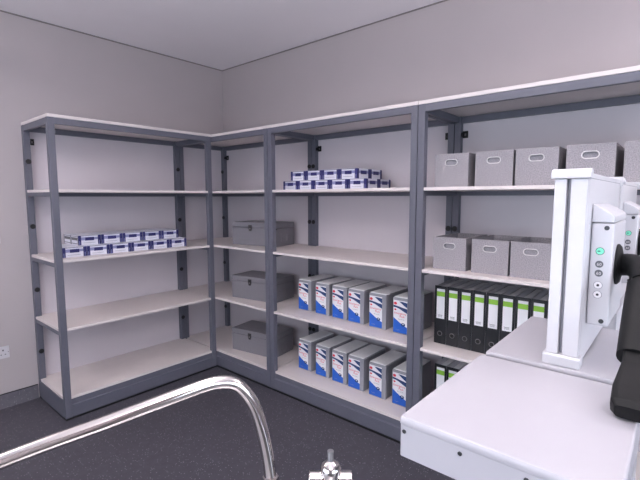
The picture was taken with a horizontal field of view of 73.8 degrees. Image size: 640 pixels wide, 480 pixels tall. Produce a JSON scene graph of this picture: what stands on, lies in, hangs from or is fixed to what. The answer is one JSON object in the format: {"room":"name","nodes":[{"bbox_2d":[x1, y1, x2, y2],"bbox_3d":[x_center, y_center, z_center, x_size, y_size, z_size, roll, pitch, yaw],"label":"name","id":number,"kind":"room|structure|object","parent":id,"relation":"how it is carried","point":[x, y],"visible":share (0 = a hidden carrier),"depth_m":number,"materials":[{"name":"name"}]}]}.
{"room":"medical storage room","nodes":[
{"label":"medical storage room","id":0,"kind":"room"},
{"bbox_2d":[0,11,223,396],"bbox_3d":[-2.415,-0.161,2.804,0.120,2.753,4.540,5,8,40],"label":"wall","id":1,"kind":"structure","parent":0,"point":[45,68],"depth_m":3.14,"materials":[{"name":"white paint"}]},
{"bbox_2d":[0,345,9,358],"bbox_3d":[-2.260,0.797,2.981,0.009,0.086,0.146,5,8,40],"label":"power socket","id":2,"kind":"object","parent":1,"relation":"attached to","point":[4,351],"visible":1,"depth_m":3.01,"materials":[{"name":"plastic"}]},
{"bbox_2d":[0,384,38,409],"bbox_3d":[-2.935,1.227,2.231,0.006,0.108,2.544,5,8,40],"label":"baseboard","id":3,"kind":"structure","parent":1,"relation":"attached to","point":[22,395],"depth_m":3.10,"materials":[{"name":"black"}]},
{"bbox_2d":[0,10,221,70],"bbox_3d":[-2.372,-1.522,2.625,0.004,0.009,4.296,5,8,40],"label":"trim","id":4,"kind":"structure","parent":1,"relation":"attached to","point":[0,10],"depth_m":3.37,"materials":[{"name":"grey paint"}]},
{"bbox_2d":[0,0,442,69],"bbox_3d":[-0.357,-1.407,0.910,5.540,0.100,4.540,5,8,40],"label":"ceiling","id":5,"kind":"structure","parent":0,"point":[218,34],"depth_m":3.07,"materials":[{"name":"white paint"}]},
{"bbox_2d":[0,367,455,479],"bbox_3d":[-0.352,1.431,1.195,5.540,0.100,4.540,5,8,40],"label":"floor","id":6,"kind":"structure","parent":0,"point":[211,435],"depth_m":2.61,"materials":[{"name":"grey carpet"}]},
{"bbox_2d":[21,113,216,420],"bbox_3d":[-1.512,0.148,3.392,0.532,2.019,1.215,5,8,40],"label":"shelving unit","id":7,"kind":"object","parent":6,"relation":"on","point":[82,175],"visible":0.98,"depth_m":3.41,"materials":[{"name":"metal"}]},
{"bbox_2d":[62,245,86,257],"bbox_3d":[-1.740,0.079,2.979,0.131,0.069,0.156,5,8,40],"label":"packet","id":8,"kind":"object","parent":7,"relation":"on","point":[73,250],"visible":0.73,"depth_m":2.94,"materials":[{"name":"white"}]},
{"bbox_2d":[82,244,109,255],"bbox_3d":[-1.637,0.067,3.099,0.131,0.069,0.156,5,8,40],"label":"packet","id":9,"kind":"object","parent":7,"relation":"on","point":[93,249],"visible":0.84,"depth_m":3.06,"materials":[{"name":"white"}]},
{"bbox_2d":[71,234,100,245],"bbox_3d":[-1.709,-0.005,3.113,0.131,0.069,0.156,5,8,40],"label":"packet","id":10,"kind":"object","parent":9,"relation":"on","point":[80,239],"visible":1,"depth_m":3.07,"materials":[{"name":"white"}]},
{"bbox_2d":[104,242,130,252],"bbox_3d":[-1.535,0.054,3.219,0.131,0.069,0.156,5,8,40],"label":"packet","id":11,"kind":"object","parent":7,"relation":"on","point":[117,247],"visible":0.79,"depth_m":3.17,"materials":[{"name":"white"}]},
{"bbox_2d":[94,232,122,243],"bbox_3d":[-1.606,-0.017,3.233,0.131,0.069,0.156,5,8,40],"label":"packet","id":12,"kind":"object","parent":11,"relation":"on","point":[112,237],"visible":0.89,"depth_m":3.20,"materials":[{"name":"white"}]},
{"bbox_2d":[128,240,150,250],"bbox_3d":[-1.432,0.042,3.338,0.131,0.069,0.156,5,8,40],"label":"packet","id":13,"kind":"object","parent":7,"relation":"on","point":[143,244],"visible":0.81,"depth_m":3.30,"materials":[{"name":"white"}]},
{"bbox_2d":[117,231,142,241],"bbox_3d":[-1.503,-0.029,3.353,0.131,0.069,0.156,5,8,40],"label":"packet","id":14,"kind":"object","parent":13,"relation":"on","point":[127,236],"visible":0.84,"depth_m":3.31,"materials":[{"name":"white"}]},
{"bbox_2d":[148,239,168,248],"bbox_3d":[-1.329,0.030,3.458,0.131,0.069,0.156,5,8,40],"label":"packet","id":15,"kind":"object","parent":7,"relation":"on","point":[155,243],"visible":0.8,"depth_m":3.42,"materials":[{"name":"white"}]},
{"bbox_2d":[139,230,160,239],"bbox_3d":[-1.401,-0.042,3.472,0.131,0.069,0.156,5,8,40],"label":"packet","id":16,"kind":"object","parent":15,"relation":"on","point":[146,234],"visible":0.89,"depth_m":3.43,"materials":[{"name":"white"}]},
{"bbox_2d":[166,237,186,247],"bbox_3d":[-1.226,0.018,3.578,0.131,0.069,0.156,5,8,40],"label":"packet","id":17,"kind":"object","parent":7,"relation":"on","point":[173,242],"visible":0.82,"depth_m":3.54,"materials":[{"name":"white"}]},
{"bbox_2d":[158,229,178,238],"bbox_3d":[-1.298,-0.054,3.592,0.131,0.069,0.156,5,8,40],"label":"packet","id":18,"kind":"object","parent":17,"relation":"on","point":[165,233],"visible":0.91,"depth_m":3.55,"materials":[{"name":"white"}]},
{"bbox_3d":[-1.717,0.055,3.211,0.131,0.069,0.156,5,8,40],"label":"packet","id":19,"kind":"object","parent":7,"relation":"on","visible":0},
{"bbox_2d":[64,233,92,243],"bbox_3d":[-1.810,-0.014,3.200,0.131,0.069,0.156,5,8,40],"label":"packet","id":20,"kind":"object","parent":19,"relation":"on","point":[67,237],"visible":0.45,"depth_m":3.15,"materials":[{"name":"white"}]},
{"bbox_2d":[179,126,311,388],"bbox_3d":[-0.681,0.102,3.832,1.219,2.019,0.532,5,8,40],"label":"shelving unit","id":21,"kind":"object","parent":6,"relation":"on","point":[239,158],"visible":0.6,"depth_m":4.03,"materials":[{"name":"metal"}]},
{"bbox_2d":[232,320,292,356],"bbox_3d":[-0.509,0.871,3.773,0.478,0.196,0.280,3,7,31],"label":"storage box","id":22,"kind":"object","parent":21,"relation":"on","point":[250,336],"visible":0.77,"depth_m":3.70,"materials":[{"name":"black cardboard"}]},
{"bbox_2d":[232,270,293,302],"bbox_3d":[-0.498,0.400,3.709,0.478,0.196,0.280,3,7,31],"label":"storage box","id":23,"kind":"object","parent":21,"relation":"on","point":[251,285],"visible":0.73,"depth_m":3.62,"materials":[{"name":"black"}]},
{"bbox_2d":[232,220,293,246],"bbox_3d":[-0.496,-0.062,3.720,0.478,0.196,0.280,3,7,31],"label":"storage box","id":24,"kind":"object","parent":21,"relation":"on","point":[251,232],"visible":0.8,"depth_m":3.62,"materials":[{"name":"grey cardboard"}]},
{"bbox_2d":[267,101,454,443],"bbox_3d":[0.249,0.180,3.041,1.219,2.019,0.532,5,8,40],"label":"shelving unit","id":25,"kind":"object","parent":6,"relation":"on","point":[366,234],"visible":0.61,"depth_m":3.08,"materials":[{"name":"metal"}]},
{"bbox_2d":[283,181,297,189],"bbox_3d":[-0.178,-0.421,3.308,0.153,0.069,0.150,5,8,40],"label":"packet","id":26,"kind":"object","parent":25,"relation":"on","point":[287,185],"visible":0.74,"depth_m":3.25,"materials":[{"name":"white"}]},
{"bbox_2d":[298,180,312,188],"bbox_3d":[-0.059,-0.411,3.207,0.153,0.069,0.150,5,8,40],"label":"packet","id":27,"kind":"object","parent":25,"relation":"on","point":[307,184],"visible":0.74,"depth_m":3.15,"materials":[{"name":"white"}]},
{"bbox_2d":[291,171,305,180],"bbox_3d":[-0.115,-0.485,3.248,0.153,0.069,0.150,5,8,40],"label":"packet","id":28,"kind":"object","parent":27,"relation":"on","point":[296,175],"visible":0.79,"depth_m":3.19,"materials":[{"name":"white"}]},
{"bbox_2d":[299,330,333,371],"bbox_3d":[-0.026,0.884,3.423,0.132,0.238,0.292,5,8,40],"label":"box","id":29,"kind":"object","parent":25,"relation":"on","point":[307,344],"visible":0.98,"depth_m":3.32,"materials":[{"name":"white cardboard"}]},
{"bbox_2d":[299,274,334,311],"bbox_3d":[-0.024,0.412,3.373,0.132,0.238,0.292,5,8,40],"label":"box","id":30,"kind":"object","parent":25,"relation":"on","point":[307,286],"visible":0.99,"depth_m":3.26,"materials":[{"name":"grey cardboard"}]},
{"bbox_2d":[313,180,329,188],"bbox_3d":[0.059,-0.401,3.107,0.153,0.069,0.150,5,8,40],"label":"packet","id":31,"kind":"object","parent":25,"relation":"on","point":[317,184],"visible":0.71,"depth_m":3.05,"materials":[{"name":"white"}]},
{"bbox_2d":[306,170,321,179],"bbox_3d":[0.003,-0.476,3.147,0.153,0.069,0.150,5,8,40],"label":"packet","id":32,"kind":"object","parent":31,"relation":"on","point":[314,174],"visible":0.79,"depth_m":3.09,"materials":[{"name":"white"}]},
{"bbox_2d":[316,335,351,377],"bbox_3d":[0.110,0.896,3.299,0.132,0.238,0.292,5,8,40],"label":"box","id":33,"kind":"object","parent":25,"relation":"on","point":[324,349],"visible":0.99,"depth_m":3.20,"materials":[{"name":"white cardboard"}]},
{"bbox_2d":[316,277,351,315],"bbox_3d":[0.110,0.424,3.251,0.132,0.238,0.292,5,8,40],"label":"box","id":34,"kind":"object","parent":25,"relation":"on","point":[323,288],"visible":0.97,"depth_m":3.14,"materials":[{"name":"grey cardboard"}]},
{"bbox_2d":[330,179,347,188],"bbox_3d":[0.177,-0.391,3.007,0.153,0.069,0.150,5,8,40],"label":"packet","id":35,"kind":"object","parent":25,"relation":"on","point":[334,183],"visible":0.72,"depth_m":2.95,"materials":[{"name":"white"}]},
{"bbox_2d":[322,169,338,179],"bbox_3d":[0.121,-0.466,3.047,0.153,0.069,0.150,5,8,40],"label":"packet","id":36,"kind":"object","parent":35,"relation":"on","point":[330,174],"visible":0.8,"depth_m":2.99,"materials":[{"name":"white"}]},
{"bbox_2d":[332,339,368,384],"bbox_3d":[0.231,0.907,3.188,0.132,0.238,0.292,5,8,40],"label":"box","id":37,"kind":"object","parent":25,"relation":"on","point":[340,354],"visible":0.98,"depth_m":3.09,"materials":[{"name":"white cardboard"}]},
{"bbox_2d":[332,279,368,319],"bbox_3d":[0.231,0.435,3.141,0.132,0.238,0.292,5,8,40],"label":"box","id":38,"kind":"object","parent":25,"relation":"on","point":[339,291],"visible":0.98,"depth_m":3.04,"materials":[{"name":"white cardboard"}]},
{"bbox_2d":[348,178,378,188],"bbox_3d":[0.295,-0.382,2.906,0.153,0.069,0.150,5,8,40],"label":"packet","id":39,"kind":"object","parent":25,"relation":"on","point":[362,182],"visible":0.88,"depth_m":2.85,"materials":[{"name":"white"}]},
{"bbox_2d":[339,168,369,178],"bbox_3d":[0.239,-0.456,2.947,0.153,0.069,0.150,5,8,40],"label":"packet","id":40,"kind":"object","parent":39,"relation":"on","point":[350,173],"visible":0.97,"depth_m":2.89,"materials":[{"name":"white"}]},
{"bbox_2d":[348,344,385,390],"bbox_3d":[0.341,0.917,3.087,0.132,0.238,0.292,5,8,40],"label":"box","id":41,"kind":"object","parent":25,"relation":"on","point":[358,361],"visible":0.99,"depth_m":2.98,"materials":[{"name":"white cardboard"}]},
{"bbox_2d":[348,282,385,324],"bbox_3d":[0.339,0.444,3.041,0.132,0.238,0.292,5,8,40],"label":"box","id":42,"kind":"object","parent":25,"relation":"on","point":[358,296],"visible":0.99,"depth_m":2.93,"materials":[{"name":"white cardboard"}]},
{"bbox_2d":[379,179,389,187],"bbox_3d":[0.393,-0.393,3.021,0.153,0.069,0.150,5,8,40],"label":"packet","id":43,"kind":"object","parent":25,"relation":"on","point":[383,183],"visible":0.3,"depth_m":2.97,"materials":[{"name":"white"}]},
{"bbox_2d":[370,169,381,178],"bbox_3d":[0.338,-0.468,3.062,0.153,0.069,0.150,5,8,40],"label":"packet","id":44,"kind":"object","parent":43,"relation":"on","point":[374,174],"visible":0.27,"depth_m":3.01,"materials":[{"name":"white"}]},
{"bbox_2d":[369,350,406,399],"bbox_3d":[0.475,0.929,2.965,0.132,0.238,0.292,5,8,40],"label":"box","id":45,"kind":"object","parent":25,"relation":"on","point":[381,368],"visible":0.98,"depth_m":2.87,"materials":[{"name":"white cardboard"}]},
{"bbox_2d":[369,285,407,329],"bbox_3d":[0.471,0.456,2.920,0.132,0.238,0.292,5,8,40],"label":"box","id":46,"kind":"object","parent":25,"relation":"on","point":[380,300],"visible":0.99,"depth_m":2.82,"materials":[{"name":"white cardboard"}]},
{"bbox_2d":[392,358,430,407],"bbox_3d":[0.612,0.941,2.841,0.132,0.238,0.292,5,8,40],"label":"box","id":47,"kind":"object","parent":25,"relation":"on","point":[399,372],"visible":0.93,"depth_m":2.76,"materials":[{"name":"white cardboard"}]},
{"bbox_2d":[393,290,431,334],"bbox_3d":[0.610,0.469,2.795,0.132,0.238,0.292,5,8,40],"label":"box","id":48,"kind":"object","parent":25,"relation":"on","point":[400,302],"visible":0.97,"depth_m":2.71,"materials":[{"name":"white cardboard"}]},
{"bbox_2d":[412,65,639,479],"bbox_3d":[1.179,0.258,2.251,1.219,2.019,0.532,5,8,40],"label":"shelving unit","id":49,"kind":"object","parent":6,"relation":"on","point":[603,106],"visible":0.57,"depth_m":2.40,"materials":[{"name":"metal"}]},
{"bbox_2d":[434,357,455,389],"bbox_3d":[0.810,0.898,2.662,0.073,0.360,0.288,5,8,40],"label":"binder","id":50,"kind":"object","parent":49,"relation":"on","point":[440,366],"visible":0.07,"depth_m":2.55,"materials":[{"name":"grey plastic"}]},
{"bbox_2d":[434,277,465,344],"bbox_3d":[0.801,0.424,2.622,0.073,0.360,0.288,5,8,40],"label":"binder","id":51,"kind":"object","parent":49,"relation":"on","point":[440,315],"visible":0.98,"depth_m":2.52,"materials":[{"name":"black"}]},
{"bbox_2d":[435,152,475,186],"bbox_3d":[0.828,-0.396,2.472,0.190,0.182,0.333,5,8,40],"label":"storage basket","id":52,"kind":"object","parent":49,"relation":"on","point":[456,169],"visible":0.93,"depth_m":2.34,"materials":[{"name":"fabric"}]},
{"bbox_2d":[446,360,467,380],"bbox_3d":[0.867,0.902,2.614,0.073,0.360,0.288,5,8,40],"label":"binder","id":53,"kind":"object","parent":49,"relation":"on","point":[452,369],"visible":0.06,"depth_m":2.51,"materials":[{"name":"grey plastic"}]},
{"bbox_2d":[433,233,487,270],"bbox_3d":[0.831,0.064,2.517,0.190,0.182,0.333,5,8,40],"label":"storage basket","id":54,"kind":"object","parent":49,"relation":"on","point":[453,251],"visible":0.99,"depth_m":2.39,"materials":[{"name":"fabric"}]},
{"bbox_2d":[446,278,477,347],"bbox_3d":[0.858,0.429,2.573,0.073,0.360,0.288,5,8,40],"label":"binder","id":55,"kind":"object","parent":49,"relation":"on","point":[453,292],"visible":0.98,"depth_m":2.47,"materials":[{"name":"grey plastic"}]},
{"bbox_2d":[458,280,489,350],"bbox_3d":[0.915,0.434,2.525,0.073,0.360,0.288,5,8,40],"label":"binder","id":56,"kind":"object","parent":49,"relation":"on","point":[466,293],"visible":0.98,"depth_m":2.42,"materials":[{"name":"grey plastic"}]},
{"bbox_2d":[471,281,502,353],"bbox_3d":[0.973,0.439,2.476,0.073,0.360,0.288,5,8,40],"label":"binder","id":57,"kind":"object","parent":49,"relation":"on","point":[479,295],"visible":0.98,"depth_m":2.37,"materials":[{"name":"grey plastic"}]},
{"bbox_2d":[475,149,515,185],"bbox_3d":[1.002,-0.381,2.325,0.190,0.182,0.333,5,8,40],"label":"storage basket","id":58,"kind":"object","parent":49,"relation":"on","point":[492,168],"visible":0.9,"depth_m":2.19,"materials":[{"name":"fabric"}]},
{"bbox_2d":[471,235,525,275],"bbox_3d":[0.999,0.078,2.373,0.190,0.182,0.333,5,8,40],"label":"storage basket","id":59,"kind":"object","parent":49,"relation":"on","point":[491,254],"visible":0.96,"depth_m":2.25,"materials":[{"name":"fabric"}]},
{"bbox_2d":[484,283,515,353],"bbox_3d":[1.030,0.444,2.428,0.073,0.360,0.288,5,8,40],"label":"binder","id":60,"kind":"object","parent":49,"relation":"on","point":[493,301],"visible":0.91,"depth_m":2.32,"materials":[{"name":"grey plastic"}]},
{"bbox_2d":[499,284,529,340],"bbox_3d":[1.087,0.448,2.379,0.073,0.360,0.288,5,8,40],"label":"binder","id":61,"kind":"object","parent":49,"relation":"on","point":[508,299],"visible":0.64,"depth_m":2.27,"materials":[{"name":"grey plastic"}]},
{"bbox_2d":[514,286,544,329],"bbox_3d":[1.144,0.453,2.330,0.073,0.360,0.288,5,8,40],"label":"binder","id":62,"kind":"object","parent":49,"relation":"on","point":[523,301],"visible":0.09,"depth_m":2.22,"materials":[{"name":"grey plastic"}]},
{"bbox_2d":[510,237,551,280],"bbox_3d":[1.152,0.091,2.243,0.190,0.182,0.333,5,8,40],"label":"storage basket","id":63,"kind":"object","parent":49,"relation":"on","point":[530,258],"visible":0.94,"depth_m":2.13,"materials":[{"name":"fabric"}]},
{"bbox_2d":[531,288,548,318],"bbox_3d":[1.201,0.458,2.282,0.073,0.360,0.288,5,8,40],"label":"binder","id":64,"kind":"object","parent":49,"relation":"on","point":[539,303],"visible":0.08,"depth_m":2.17,"materials":[{"name":"grey plastic"}]},
{"bbox_2d":[515,146,566,185],"bbox_3d":[1.155,-0.368,2.194,0.190,0.182,0.333,5,8,40],"label":"storage basket","id":65,"kind":"object","parent":49,"relation":"on","point":[534,166],"visible":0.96,"depth_m":2.07,"materials":[{"name":"fabric"}]},
{"bbox_2d":[566,142,624,176],"bbox_3d":[1.325,-0.354,2.050,0.190,0.182,0.333,5,8,40],"label":"storage basket","id":66,"kind":"object","parent":49,"relation":"on","point":[606,159],"visible":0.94,"depth_m":1.92,"materials":[{"name":"fabric"}]},
{"bbox_2d":[623,141,639,181],"bbox_3d":[1.494,-0.340,1.906,0.190,0.182,0.333,5,8,40],"label":"storage basket","id":67,"kind":"object","parent":49,"relation":"on","point":[631,173],"visible":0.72,"depth_m":1.82,"materials":[{"name":"fabric"}]},
{"bbox_2d":[602,293,637,479],"bbox_3d":[0.705,0.796,1.201,0.260,1.160,1.300,5,8,40],"label":"support stand","id":68,"kind":"object","parent":6,"relation":"on","point":[614,324],"visible":0.06,"depth_m":1.28,"materials":[{"name":"plastic"}]},
{"bbox_2d":[400,355,639,479],"bbox_3d":[0.338,0.295,0.692,0.280,0.063,0.342,5,8,40],"label":"table top","id":69,"kind":"object","parent":68,"relation":"on","point":[494,418],"visible":0.99,"depth_m":0.62,"materials":[{"name":"grey"}]},
{"bbox_2d":[400,423,639,479],"bbox_3d":[0.338,0.302,0.693,0.278,0.050,0.339,5,8,40],"label":"panel","id":70,"kind":"object","parent":69,"relation":"attached to","point":[455,457],"depth_m":0.59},
{"bbox_2d":[486,316,620,384],"bbox_3d":[0.581,0.267,0.973,0.277,0.063,0.365,5,8,40],"label":"tray","id":71,"kind":"object","parent":68,"relation":"on","point":[525,345],"visible":0.36,"depth_m":0.92,"materials":[{"name":"grey plastic"}]},
{"bbox_2d":[542,168,625,369],"bbox_3d":[0.652,0.038,1.004,0.100,0.386,0.516,5,8,40],"label":"column","id":72,"kind":"structure","parent":71,"relation":"on","point":[588,226],"depth_m":0.83,"materials":[{"name":"plastic"}]},
{"bbox_2d":[593,291,601,297],"bbox_3d":[0.552,0.109,0.849,0.015,0.015,0.002,5,8,40],"label":"socket","id":73,"kind":"object","parent":72,"relation":"attached to","point":[596,294],"depth_m":0.85,"materials":[{"name":"grey plastic"}]},
{"bbox_2d":[593,281,602,288],"bbox_3d":[0.552,0.090,0.847,0.015,0.015,0.002,5,8,40],"label":"socket","id":74,"kind":"object","parent":72,"relation":"attached to","point":[596,284],"depth_m":0.85,"materials":[{"name":"grey plastic"}]},
{"bbox_2d":[610,244,639,422],"bbox_3d":[0.561,0.137,0.756,0.073,0.231,0.372,4,7,33],"label":"black handpiece","id":75,"kind":"object","parent":72,"relation":"hanging from","point":[625,392],"visible":1,"depth_m":0.72,"materials":[{"name":"plastic"}]},
{"bbox_2d":[618,178,639,298],"bbox_3d":[1.009,-0.005,1.420,0.100,0.386,0.516,5,8,40],"label":"column","id":76,"kind":"structure","parent":68,"relation":"on","point":[628,191],"depth_m":1.26,"materials":[{"name":"plastic"}]},
{"bbox_2d":[637,229,639,255],"bbox_3d":[0.918,0.095,1.172,0.073,0.231,0.372,4,7,33],"label":"black handpiece","id":77,"kind":"object","parent":76,"relation":"attached to","point":[638,243],"visible":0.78,"depth_m":1.27,"materials":[{"name":"plastic"}]},
{"bbox_3d":[-0.125,1.003,0.457,0.535,0.899,0.745,5,8,40],"label":"utility sink","id":78,"kind":"object","parent":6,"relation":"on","visible":0},
{"bbox_2d":[0,375,278,479],"bbox_3d":[-0.303,0.379,0.640,0.523,0.307,0.048,-3,6,-24],"label":"tap","id":79,"kind":"object","parent":78,"relation":"on","point":[16,455],"visible":1,"depth_m":0.65,"materials":[{"name":"silver metal"}]},
{"bbox_2d":[309,449,352,479],"bbox_3d":[0.018,0.443,0.744,0.077,0.158,0.048,0,6,-2],"label":"mixer valve","id":80,"kind":"object","parent":78,"relation":"on","point":[330,468],"visible":1,"depth_m":0.73,"materials":[{"name":"silver metal"}]},
{"bbox_2d":[222,0,639,323],"bbox_3d":[1.126,-0.154,2.686,5.420,2.753,0.120,5,8,40],"label":"wall","id":81,"kind":"structure","parent":0,"point":[450,47],"depth_m":2.80,"materials":[{"name":"white paint"}]},
{"bbox_2d":[222,0,447,70],"bbox_3d":[1.038,-1.518,2.540,5.300,0.009,0.004,5,8,40],"label":"trim","id":82,"kind":"structure","parent":81,"relation":"attached to","point":[443,0],"depth_m":3.25,"materials":[{"name":"grey paint"}]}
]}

